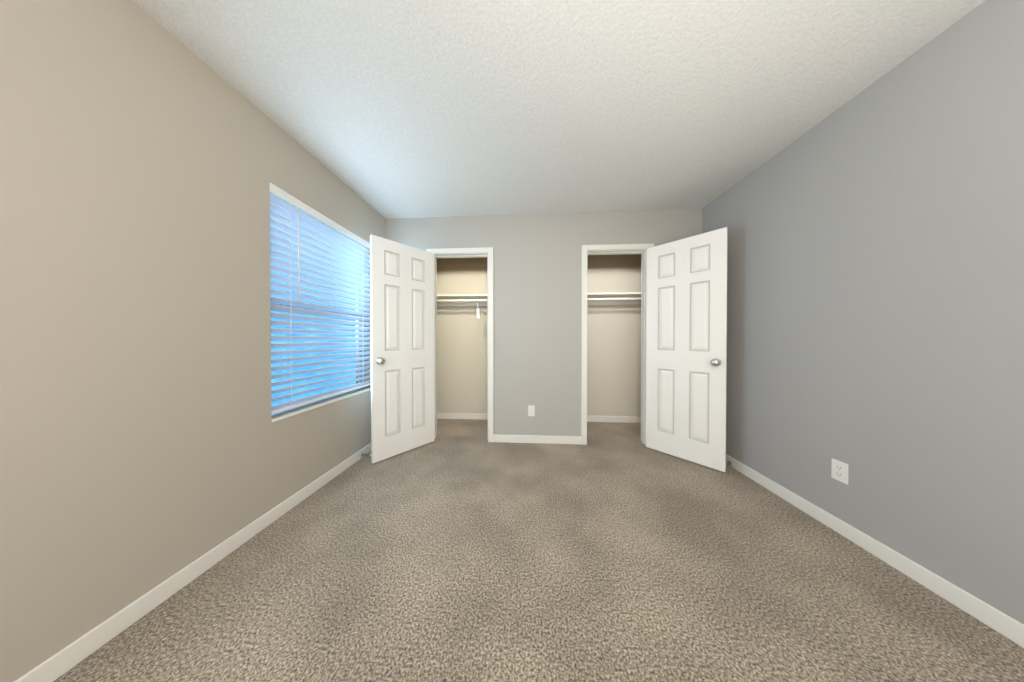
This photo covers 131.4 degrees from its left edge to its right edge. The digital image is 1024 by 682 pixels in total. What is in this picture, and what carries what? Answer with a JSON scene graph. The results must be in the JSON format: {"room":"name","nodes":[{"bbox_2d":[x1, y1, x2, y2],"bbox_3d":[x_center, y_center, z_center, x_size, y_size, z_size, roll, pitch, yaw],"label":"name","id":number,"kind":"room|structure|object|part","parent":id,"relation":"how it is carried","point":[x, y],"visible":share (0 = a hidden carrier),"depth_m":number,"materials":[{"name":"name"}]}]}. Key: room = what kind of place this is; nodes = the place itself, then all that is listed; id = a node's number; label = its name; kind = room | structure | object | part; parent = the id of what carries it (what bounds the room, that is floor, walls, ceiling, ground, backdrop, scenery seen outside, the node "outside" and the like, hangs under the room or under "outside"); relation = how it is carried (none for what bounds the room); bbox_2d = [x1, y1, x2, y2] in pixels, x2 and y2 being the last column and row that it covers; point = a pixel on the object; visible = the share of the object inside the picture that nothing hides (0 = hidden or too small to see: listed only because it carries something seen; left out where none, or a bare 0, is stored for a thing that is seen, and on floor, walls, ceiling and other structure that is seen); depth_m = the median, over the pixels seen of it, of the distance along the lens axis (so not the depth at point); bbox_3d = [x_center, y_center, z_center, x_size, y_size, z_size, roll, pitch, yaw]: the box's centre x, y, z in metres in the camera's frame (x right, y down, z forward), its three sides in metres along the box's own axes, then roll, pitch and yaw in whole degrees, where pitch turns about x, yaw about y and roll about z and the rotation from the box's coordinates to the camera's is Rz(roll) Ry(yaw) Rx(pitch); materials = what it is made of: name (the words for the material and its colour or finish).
{"room":"empty bedroom","nodes":[
{"label":"empty bedroom","id":0,"kind":"room"},
{"bbox_2d":[0,0,385,681],"bbox_3d":[-1.546,-0.118,1.197,0.150,2.440,4.340,0,0,3],"label":"wall","id":1,"kind":"structure","parent":0,"point":[146,442],"depth_m":0.90,"materials":[{"name":"beige paint"}]},
{"bbox_2d":[14,443,370,681],"bbox_3d":[-1.484,1.064,0.861,0.016,0.082,3.427,0,0,3],"label":"baseboard","id":2,"kind":"structure","parent":1,"relation":"attached to","point":[66,658],"depth_m":0.97,"materials":[{"name":"white paint"}]},
{"bbox_2d":[270,182,370,417],"bbox_3d":[-1.498,-0.247,1.879,0.156,1.442,0.960,0,0,3],"label":"window blinds","id":3,"kind":"structure","parent":1,"relation":"in","point":[302,232],"depth_m":1.73,"materials":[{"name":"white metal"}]},
{"bbox_2d":[272,388,370,421],"bbox_3d":[-1.481,0.483,1.884,0.111,0.018,0.959,0,0,3],"label":"window sill","id":4,"kind":"structure","parent":1,"relation":"attached to","point":[281,417],"depth_m":1.70,"materials":[{"name":"white paint"}]},
{"bbox_2d":[54,419,1023,681],"bbox_3d":[0.177,1.163,1.106,3.603,0.120,4.340,0,0,3],"label":"floor","id":5,"kind":"structure","parent":0,"point":[457,559],"depth_m":1.02,"materials":[{"name":"beige carpet"}]},
{"bbox_2d":[437,254,640,416],"bbox_3d":[0.297,-0.132,2.920,3.340,2.440,0.683,0,0,3],"label":"wall","id":6,"kind":"structure","parent":0,"point":[613,360],"depth_m":3.11,"materials":[{"name":"paint"}]},
{"bbox_2d":[437,294,486,318],"bbox_3d":[-0.662,-0.434,3.050,1.178,0.306,0.299,0,0,3],"label":"closet shelf","id":7,"kind":"object","parent":6,"relation":"attached to","point":[477,300],"visible":0.42,"depth_m":2.95,"materials":[{"name":"white paint"}]},
{"bbox_2d":[437,413,487,419],"bbox_3d":[-0.669,1.047,2.929,1.180,0.082,0.568,0,0,3],"label":"baseboard","id":8,"kind":"structure","parent":6,"relation":"attached to","point":[462,416],"depth_m":3.20,"materials":[{"name":"white paint"}]},
{"bbox_2d":[587,416,640,422],"bbox_3d":[1.257,1.048,2.816,1.180,0.082,0.568,0,0,3],"label":"baseboard","id":9,"kind":"structure","parent":6,"relation":"attached to","point":[625,419],"depth_m":3.08,"materials":[{"name":"white paint"}]},
{"bbox_2d":[587,292,640,304],"bbox_3d":[1.265,-0.532,2.936,1.178,0.108,0.299,0,0,3],"label":"closet shelf","id":10,"kind":"object","parent":6,"relation":"attached to","point":[628,298],"visible":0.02,"depth_m":2.94,"materials":[{"name":"white paint"}]},
{"bbox_2d":[386,209,701,436],"bbox_3d":[0.279,-0.128,2.521,3.338,2.440,0.115,0,0,3],"label":"wall","id":11,"kind":"structure","parent":0,"point":[537,280],"depth_m":2.46,"materials":[{"name":"grey paint"}]},
{"bbox_2d":[370,234,434,463],"bbox_3d":[-1.047,0.073,2.271,0.169,2.018,0.604,0,1,41],"label":"door","id":12,"kind":"structure","parent":11,"relation":"in","point":[402,343],"depth_m":2.22,"materials":[{"name":"white paint"}]},
{"bbox_3d":[-1.214,0.178,2.079,0.169,0.065,0.096,0,1,41],"label":"knob","id":13,"kind":"part","parent":12,"relation":"part of","materials":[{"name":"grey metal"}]},
{"bbox_2d":[426,247,492,441],"bbox_3d":[-0.562,0.043,2.563,0.732,2.096,0.135,0,0,3],"label":"door frame","id":14,"kind":"structure","parent":11,"relation":"attached to","point":[489,250],"depth_m":2.49,"materials":[{"name":"white paint"}]},
{"bbox_2d":[528,405,534,415],"bbox_3d":[0.207,0.748,2.472,0.070,0.115,0.007,0,0,3],"label":"electrical outlet","id":15,"kind":"object","parent":11,"relation":"attached to","point":[531,410],"visible":1,"depth_m":2.47,"materials":[{"name":"white plastic"}]},
{"bbox_2d":[493,434,580,443],"bbox_3d":[0.266,1.051,2.468,0.933,0.082,0.012,0,0,3],"label":"baseboard","id":16,"kind":"structure","parent":11,"relation":"attached to","point":[496,438],"depth_m":2.46,"materials":[{"name":"white paint"}]},
{"bbox_2d":[581,243,653,444],"bbox_3d":[1.100,0.044,2.475,0.732,2.096,0.154,0,0,3],"label":"door frame","id":17,"kind":"structure","parent":11,"relation":"attached to","point":[585,248],"depth_m":2.43,"materials":[{"name":"white paint"}]},
{"bbox_2d":[646,227,727,471],"bbox_3d":[1.577,0.074,2.136,0.169,2.018,0.604,0,1,-41],"label":"door","id":18,"kind":"structure","parent":11,"relation":"in","point":[686,340],"depth_m":2.09,"materials":[{"name":"white paint"}]},
{"bbox_3d":[1.742,0.179,1.944,0.169,0.065,0.096,0,1,-41],"label":"knob","id":19,"kind":"part","parent":18,"relation":"part of","materials":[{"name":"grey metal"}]},
{"bbox_2d":[133,0,984,218],"bbox_3d":[0.177,-1.397,1.085,3.603,0.120,4.340,0,0,3],"label":"ceiling","id":20,"kind":"structure","parent":0,"point":[392,109],"depth_m":1.20,"materials":[{"name":"white paint"}]},
{"bbox_2d":[702,0,1023,623],"bbox_3d":[1.918,-0.116,0.993,0.115,2.440,4.340,0,0,3],"label":"wall","id":21,"kind":"structure","parent":0,"point":[875,307],"depth_m":1.10,"materials":[{"name":"grey paint"}]},
{"bbox_2d":[831,458,848,484],"bbox_3d":[1.876,0.745,1.323,0.007,0.115,0.070,0,0,3],"label":"electrical outlet","id":22,"kind":"object","parent":21,"relation":"attached to","point":[840,471],"visible":1,"depth_m":1.32,"materials":[{"name":"white plastic"}]},
{"bbox_2d":[726,454,1023,647],"bbox_3d":[1.833,1.066,0.665,0.016,0.082,3.427,0,0,3],"label":"baseboard","id":23,"kind":"structure","parent":21,"relation":"attached to","point":[997,620],"depth_m":1.09,"materials":[{"name":"white paint"}]},
{"label":"outside","id":24,"kind":"structure","parent":0,"visible":0},
{"bbox_2d":[270,247,355,405],"bbox_3d":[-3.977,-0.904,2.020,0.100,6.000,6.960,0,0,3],"label":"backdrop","id":25,"kind":"structure","parent":24,"point":[301,376],"depth_m":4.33,"materials":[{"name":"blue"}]}
]}

